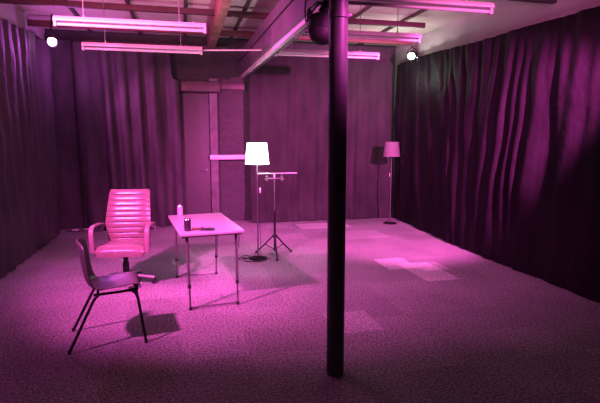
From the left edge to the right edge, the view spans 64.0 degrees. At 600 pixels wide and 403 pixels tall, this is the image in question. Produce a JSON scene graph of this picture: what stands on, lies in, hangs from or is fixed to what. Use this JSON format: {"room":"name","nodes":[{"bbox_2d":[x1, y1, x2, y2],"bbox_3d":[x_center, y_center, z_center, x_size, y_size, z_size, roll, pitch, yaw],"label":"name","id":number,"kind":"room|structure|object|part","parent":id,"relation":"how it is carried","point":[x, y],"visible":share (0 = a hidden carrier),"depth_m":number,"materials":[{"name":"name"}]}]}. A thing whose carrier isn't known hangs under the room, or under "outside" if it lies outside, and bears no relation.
{"room":"studio","nodes":[
{"label":"studio","id":0,"kind":"room"},
{"bbox_2d":[0,3,44,38],"bbox_3d":[-3.161,-0.615,3.201,0.100,3.600,11.020,-2,8,-14],"label":"wall","id":1,"kind":"structure","parent":0,"point":[12,13],"depth_m":6.96,"materials":[{"name":"paint"}]},
{"bbox_2d":[0,0,424,28],"bbox_3d":[-0.961,-2.689,6.884,6.030,0.075,0.065,-2,8,-14],"label":"beam","id":2,"kind":"structure","parent":1,"relation":"attached to","point":[55,3],"depth_m":6.64,"materials":[{"name":"metal"}]},
{"bbox_2d":[27,19,412,44],"bbox_3d":[-1.053,-2.846,8.138,6.450,0.090,0.065,-2,8,-14],"label":"beam","id":3,"kind":"structure","parent":1,"relation":"attached to","point":[36,23],"depth_m":7.98,"materials":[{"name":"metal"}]},
{"bbox_2d":[45,29,395,220],"bbox_3d":[-1.238,-1.408,9.342,6.970,3.600,0.100,-2,8,-14],"label":"wall","id":4,"kind":"structure","parent":0,"point":[233,106],"depth_m":9.24,"materials":[{"name":"paint"}]},
{"bbox_2d":[84,39,228,48],"bbox_3d":[-2.555,-2.839,8.712,2.500,0.092,0.134,-2,8,-14],"label":"pipe","id":5,"kind":"object","parent":4,"relation":"attached to","point":[204,46],"visible":0.56,"depth_m":8.64,"materials":[{"name":"metal"}]},
{"bbox_2d":[179,93,210,214],"bbox_3d":[-1.973,-0.797,9.098,0.530,2.450,0.105,-2,8,-14],"label":"door","id":6,"kind":"structure","parent":4,"relation":"in","point":[194,108],"depth_m":9.08,"materials":[{"name":"paint"}]},
{"bbox_2d":[179,81,219,92],"bbox_3d":[-1.887,-2.137,8.933,0.780,0.190,0.120,-2,8,-14],"label":"trim","id":7,"kind":"structure","parent":4,"relation":"attached to","point":[184,86],"depth_m":8.88,"materials":[{"name":"wood"}]},
{"bbox_2d":[209,93,219,212],"bbox_3d":[-1.637,-0.813,9.186,0.145,2.460,0.090,-2,8,-14],"label":"trim","id":8,"kind":"structure","parent":4,"relation":"attached to","point":[212,96],"depth_m":9.12,"materials":[{"name":"paint"}]},
{"bbox_2d":[210,155,245,159],"bbox_3d":[-1.377,-0.856,9.244,0.710,0.085,0.160,-2,8,-14],"label":"board","id":9,"kind":"object","parent":4,"relation":"attached to","point":[212,157],"visible":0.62,"depth_m":9.16,"materials":[{"name":"wood"}]},
{"bbox_2d":[220,83,244,89],"bbox_3d":[-1.300,-2.189,9.138,0.500,0.120,0.050,-2,8,-14],"label":"trim","id":10,"kind":"structure","parent":4,"relation":"attached to","point":[223,86],"depth_m":9.12,"materials":[{"name":"wood"}]},
{"bbox_2d":[15,0,499,45],"bbox_3d":[0.068,-2.458,3.809,6.770,0.100,11.120,-2,8,-14],"label":"ceiling","id":11,"kind":"structure","parent":0,"point":[433,19],"depth_m":7.36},
{"bbox_2d":[44,14,57,47],"bbox_3d":[-3.797,-2.596,7.305,0.254,0.508,0.188,7,10,43],"label":"stage light","id":12,"kind":"object","parent":11,"relation":"hanging from","point":[50,39],"visible":1,"depth_m":7.29,"materials":[{"name":"black metal"}]},
{"bbox_2d":[68,7,92,32],"bbox_3d":[-2.630,-2.439,4.176,0.050,0.039,8.900,-2,8,-14],"label":"batten","id":13,"kind":"object","parent":11,"relation":"attached to","point":[72,10],"visible":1,"depth_m":7.20,"materials":[{"name":"wood"}]},
{"bbox_2d":[53,0,205,33],"bbox_3d":[-1.658,-2.102,4.707,1.434,0.813,0.104,-2,8,-12],"label":"fluorescent light","id":14,"kind":"object","parent":11,"relation":"hanging from","point":[83,21],"visible":1,"depth_m":4.72,"materials":[{"name":"white metal"}]},
{"bbox_2d":[125,0,141,34],"bbox_3d":[-1.823,-2.465,4.371,0.050,0.039,8.900,-2,8,-14],"label":"batten","id":15,"kind":"object","parent":11,"relation":"attached to","point":[133,16],"visible":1,"depth_m":7.22,"materials":[{"name":"brown wood"}]},
{"bbox_2d":[81,0,202,54],"bbox_3d":[-1.948,-2.261,5.944,1.434,0.813,0.104,-2,8,-12],"label":"fluorescent light","id":16,"kind":"object","parent":11,"relation":"hanging from","point":[85,45],"visible":1,"depth_m":5.96,"materials":[{"name":"white metal"}]},
{"bbox_2d":[184,0,187,36],"bbox_3d":[-1.066,-2.488,4.554,0.050,0.039,8.900,-2,8,-14],"label":"batten","id":17,"kind":"object","parent":11,"relation":"attached to","point":[185,1],"visible":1,"depth_m":6.84,"materials":[{"name":"brown wood"}]},
{"bbox_2d":[207,0,231,48],"bbox_3d":[-0.808,-2.488,5.447,0.130,0.240,7.000,-2,8,-14],"label":"joist","id":18,"kind":"object","parent":11,"relation":"attached to","point":[221,7],"visible":0.9,"depth_m":6.88,"materials":[{"name":"brown wood"}]},
{"bbox_2d":[229,0,251,39],"bbox_3d":[-0.249,-2.514,4.751,0.050,0.039,8.900,-2,8,-14],"label":"batten","id":19,"kind":"object","parent":11,"relation":"attached to","point":[248,2],"visible":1,"depth_m":7.52,"materials":[{"name":"brown wood"}]},
{"bbox_2d":[294,20,421,42],"bbox_3d":[0.643,-2.164,5.192,1.434,0.813,0.104,-2,8,-12],"label":"fluorescent light","id":20,"kind":"object","parent":11,"relation":"hanging from","point":[352,34],"visible":0.63,"depth_m":5.27,"materials":[{"name":"white metal"}]},
{"bbox_2d":[351,6,372,17],"bbox_3d":[1.402,-2.565,5.151,0.050,0.039,8.900,-2,8,-14],"label":"batten","id":21,"kind":"object","parent":11,"relation":"attached to","point":[365,8],"visible":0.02,"depth_m":7.07,"materials":[{"name":"brown wood"}]},
{"bbox_2d":[357,9,426,45],"bbox_3d":[2.228,-2.591,5.350,0.050,0.039,8.900,-2,8,-14],"label":"batten","id":22,"kind":"object","parent":11,"relation":"attached to","point":[413,15],"visible":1,"depth_m":7.50,"materials":[{"name":"wood"}]},
{"bbox_2d":[407,45,416,59],"bbox_3d":[2.082,-2.836,8.924,0.188,0.450,0.254,1,7,9],"label":"stage light","id":23,"kind":"object","parent":11,"relation":"hanging from","point":[412,54],"visible":0.84,"depth_m":8.88,"materials":[{"name":"black metal"}]},
{"bbox_2d":[348,0,494,14],"bbox_3d":[0.963,-2.007,3.973,1.434,0.813,0.104,-2,8,-12],"label":"fluorescent light","id":24,"kind":"object","parent":11,"relation":"hanging from","point":[443,5],"visible":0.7,"depth_m":4.03,"materials":[{"name":"white metal"}]},
{"bbox_2d":[0,215,599,402],"bbox_3d":[0.079,1.118,4.222,6.970,0.100,11.420,-2,8,-14],"label":"floor","id":25,"kind":"structure","parent":0,"point":[428,318],"depth_m":4.16,"materials":[{"name":"carpet"}]},
{"bbox_2d":[0,17,59,277],"bbox_3d":[-3.294,-0.597,4.692,0.102,3.158,6.750,-2,8,-13],"label":"curtain","id":26,"kind":"object","parent":25,"relation":"on","point":[29,219],"visible":1,"depth_m":6.51,"materials":[{"name":"fabric"}]},
{"bbox_2d":[49,40,84,228],"bbox_3d":[-4.046,-1.154,8.494,0.602,3.288,0.075,-3,8,-19],"label":"curtain","id":27,"kind":"object","parent":25,"relation":"on","point":[69,181],"visible":0.6,"depth_m":8.47,"materials":[{"name":"fabric"}]},
{"bbox_2d":[68,238,147,354],"bbox_3d":[-1.563,0.698,3.872,0.577,0.823,0.497,-3,8,-22],"label":"chair","id":28,"kind":"object","parent":25,"relation":"on","point":[98,283],"visible":1,"depth_m":3.81,"materials":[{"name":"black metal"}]},
{"bbox_3d":[-1.789,0.877,4.022,0.252,0.417,0.022,-1,7,-5],"label":"leg","id":29,"kind":"part","parent":28,"relation":"part of","materials":[{"name":"black metal"}]},
{"bbox_3d":[-1.641,0.924,3.653,0.252,0.417,0.022,-6,9,-38],"label":"leg","id":30,"kind":"part","parent":28,"relation":"part of","materials":[{"name":"black metal"}]},
{"bbox_3d":[-1.493,0.685,3.899,0.331,0.035,0.351,-3,8,-22],"label":"seat frame","id":31,"kind":"part","parent":28,"relation":"part of","materials":[{"name":"black metal"}]},
{"bbox_3d":[-1.272,0.900,3.805,0.121,0.419,0.028,2,8,14],"label":"leg","id":32,"kind":"part","parent":28,"relation":"part of","materials":[{"name":"black metal"}]},
{"bbox_2d":[88,189,156,291],"bbox_3d":[-1.929,0.405,5.317,0.631,1.034,0.667,-1,7,-6],"label":"office chair","id":33,"kind":"object","parent":25,"relation":"on","point":[128,224],"visible":0.87,"depth_m":5.41,"materials":[{"name":"red leather"},{"name":"chrome"}]},
{"bbox_3d":[-2.206,0.381,5.251,0.067,0.280,0.447,-1,7,-6],"label":"armrest","id":34,"kind":"part","parent":33,"relation":"part of","materials":[{"name":"leather"}]},
{"bbox_3d":[-1.927,0.503,5.274,0.546,0.117,0.430,-1,7,-6],"label":"seat","id":35,"kind":"part","parent":33,"relation":"part of","materials":[{"name":"leather"}]},
{"bbox_3d":[-1.954,0.168,5.500,0.500,0.610,0.242,-1,7,-6],"label":"backrest","id":36,"kind":"part","parent":33,"relation":"part of","materials":[{"name":"leather"}]},
{"bbox_3d":[-1.766,0.831,5.369,0.273,0.061,0.045,-1,7,-10],"label":"arm","id":37,"kind":"part","parent":33,"relation":"part of","materials":[{"name":"silver metal"}]},
{"bbox_3d":[-1.652,0.374,5.306,0.067,0.280,0.447,-1,7,-6],"label":"armrest","id":38,"kind":"part","parent":33,"relation":"part of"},
{"bbox_2d":[73,42,182,228],"bbox_3d":[-3.034,-1.143,8.609,1.741,3.238,0.236,-2,8,-14],"label":"curtain","id":39,"kind":"object","parent":25,"relation":"on","point":[128,102],"visible":0.88,"depth_m":8.58,"materials":[{"name":"fabric"}]},
{"bbox_2d":[168,213,244,310],"bbox_3d":[-1.020,0.581,5.102,0.610,0.740,1.170,-3,8,-20],"label":"folding table","id":40,"kind":"object","parent":25,"relation":"on","point":[223,225],"visible":1,"depth_m":4.78,"materials":[{"name":"white plastic"}]},
{"bbox_3d":[-1.421,0.444,5.497,0.027,0.472,0.074,-2,8,-15],"label":"leg","id":41,"kind":"part","parent":40,"relation":"part of","materials":[{"name":"grey metal"}]},
{"bbox_2d":[177,205,182,215],"bbox_3d":[-1.362,0.101,5.454,0.065,0.123,0.065,-2,8,-14],"label":"bottle","id":42,"kind":"object","parent":40,"relation":"on","point":[179,207],"visible":1,"depth_m":5.43,"materials":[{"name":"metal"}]},
{"bbox_2d":[184,218,190,231],"bbox_3d":[-1.064,0.219,4.541,0.065,0.123,0.065,-2,8,-14],"label":"drink can","id":43,"kind":"object","parent":40,"relation":"on","point":[187,221],"visible":1,"depth_m":4.52,"materials":[{"name":"metal"}]},
{"bbox_3d":[-1.055,0.570,4.524,0.027,0.472,0.074,-4,8,-26],"label":"leg","id":44,"kind":"part","parent":40,"relation":"part of","materials":[{"name":"grey metal"}]},
{"bbox_2d":[198,227,214,229],"bbox_3d":[-0.895,0.259,4.587,0.152,0.041,0.071,0,7,3],"label":"wrapper","id":45,"kind":"object","parent":40,"relation":"on","point":[201,228],"visible":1,"depth_m":4.57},
{"bbox_3d":[-0.985,0.423,5.658,0.027,0.472,0.074,-4,8,-26],"label":"leg","id":46,"kind":"part","parent":40,"relation":"part of","materials":[{"name":"grey metal"}]},
{"bbox_3d":[-0.619,0.549,4.684,0.027,0.472,0.074,-2,8,-15],"label":"leg","id":47,"kind":"part","parent":40,"relation":"part of","materials":[{"name":"grey metal"}]},
{"bbox_2d":[238,255,267,261],"bbox_3d":[-0.650,0.761,6.398,0.392,0.046,0.189,2,8,19],"label":"coiled cable","id":48,"kind":"object","parent":25,"relation":"on","point":[243,255],"visible":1,"depth_m":6.38,"materials":[{"name":"black plastic"}]},
{"bbox_2d":[245,143,270,260],"bbox_3d":[-0.565,0.004,6.390,0.316,1.556,0.316,-4,9,-31],"label":"floor lamp","id":49,"kind":"object","parent":25,"relation":"on","point":[256,153],"visible":0.99,"depth_m":6.21,"materials":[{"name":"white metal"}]},
{"bbox_3d":[-0.565,-0.631,6.308,0.316,0.276,0.316,-4,9,-31],"label":"lamp shade","id":50,"kind":"part","parent":49,"relation":"part of","materials":[{"name":"white fabric"}]},
{"bbox_3d":[-0.466,0.131,6.395,0.165,1.298,0.020,1,8,11],"label":"cord","id":51,"kind":"part","parent":49,"relation":"part of","materials":[{"name":"black plastic"}]},
{"bbox_2d":[255,172,296,260],"bbox_3d":[-0.300,0.187,6.561,0.572,1.148,0.527,-2,8,-14],"label":"tripod stand","id":52,"kind":"object","parent":25,"relation":"on","point":[274,235],"visible":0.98,"depth_m":6.61,"materials":[{"name":"black metal"}]},
{"bbox_3d":[-0.324,0.626,6.511,0.020,0.271,0.317,-1,7,-8],"label":"leg","id":53,"kind":"part","parent":52,"relation":"part of","materials":[{"name":"black metal"}]},
{"bbox_2d":[249,57,392,222],"bbox_3d":[0.462,-1.200,9.403,2.871,3.148,0.205,-2,8,-12],"label":"curtain","id":54,"kind":"object","parent":25,"relation":"on","point":[289,95],"visible":0.87,"depth_m":9.42,"materials":[{"name":"fabric"}]},
{"bbox_2d":[326,0,351,376],"bbox_3d":[0.243,-0.302,3.123,0.135,3.000,0.132,4,8,29],"label":"steel column","id":55,"kind":"structure","parent":25,"relation":"on","point":[338,12],"depth_m":3.10,"materials":[{"name":"black metal"}]},
{"bbox_2d":[238,0,322,75],"bbox_3d":[-0.011,-1.893,4.734,0.205,0.521,8.401,-2,8,-14],"label":"steel beam","id":56,"kind":"structure","parent":55,"relation":"attached to","point":[287,14],"depth_m":5.55,"materials":[{"name":"metal"}]},
{"bbox_2d":[203,49,261,50],"bbox_3d":[-0.874,-1.964,6.226,0.756,0.052,0.022,-2,8,-12],"label":"conduit","id":57,"kind":"object","parent":56,"relation":"attached to","point":[203,49],"visible":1,"depth_m":6.22,"materials":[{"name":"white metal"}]},
{"bbox_2d":[241,5,320,76],"bbox_3d":[-0.145,-1.742,5.136,0.060,0.175,7.400,-2,8,-14],"label":"cable trunking","id":58,"kind":"object","parent":56,"relation":"attached to","point":[302,24],"visible":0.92,"depth_m":5.32,"materials":[{"name":"white plastic"}]},
{"bbox_2d":[304,0,328,44],"bbox_3d":[0.165,-1.370,3.623,0.232,0.368,0.246,4,8,29],"label":"stage light","id":59,"kind":"object","parent":56,"relation":"hanging from","point":[318,30],"visible":0.74,"depth_m":3.54,"materials":[{"name":"black metal"}]},
{"bbox_3d":[0.101,-1.439,3.575,0.143,0.217,0.064,0,7,-2],"label":"power cord","id":60,"kind":"part","parent":59,"relation":"part of","materials":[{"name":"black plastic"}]},
{"bbox_3d":[0.192,-1.418,3.533,0.123,0.070,0.006,-2,8,-14],"label":"barn door","id":61,"kind":"part","parent":59,"relation":"part of","materials":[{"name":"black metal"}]},
{"bbox_2d":[383,142,399,224],"bbox_3d":[1.727,-0.349,9.118,0.316,1.556,0.316,4,8,29],"label":"floor lamp","id":62,"kind":"object","parent":25,"relation":"on","point":[391,149],"visible":1,"depth_m":8.95,"materials":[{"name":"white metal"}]},
{"bbox_3d":[1.686,-0.235,9.224,0.020,1.298,0.165,-3,8,-19],"label":"cord","id":63,"kind":"part","parent":62,"relation":"part of","materials":[{"name":"black plastic"}]},
{"bbox_3d":[1.727,-0.984,9.036,0.316,0.276,0.316,4,8,29],"label":"lamp shade","id":64,"kind":"part","parent":62,"relation":"part of","materials":[{"name":"fabric"}]},
{"bbox_2d":[392,6,599,302],"bbox_3d":[2.874,-0.581,5.033,0.332,3.038,9.484,-2,8,-12],"label":"curtain","id":65,"kind":"object","parent":25,"relation":"on","point":[498,137],"visible":1,"depth_m":5.89,"materials":[{"name":"fabric"}]},
{"bbox_2d":[274,41,328,56],"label":"fluorescent light","id":66,"kind":"object","parent":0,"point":[325,53],"depth_m":6.28,"materials":[{"name":"white metal"}]},
{"bbox_2d":[348,50,379,59],"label":"fluorescent light","id":67,"kind":"object","parent":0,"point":[351,54],"depth_m":6.47,"materials":[{"name":"white metal"}]},
{"bbox_2d":[392,0,599,214],"bbox_3d":[3.320,-0.818,4.768,0.100,3.600,11.020,-2,8,-14],"label":"wall","id":68,"kind":"structure","parent":0,"point":[507,16],"depth_m":6.84,"materials":[{"name":"paint curtain"}]},
{"bbox_2d":[508,0,556,3],"bbox_3d":[2.571,-2.257,5.296,0.580,0.100,0.065,-2,8,-14],"label":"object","id":69,"kind":"structure","parent":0,"point":[532,1],"depth_m":5.30,"materials":[{"name":"paint"}]}
]}

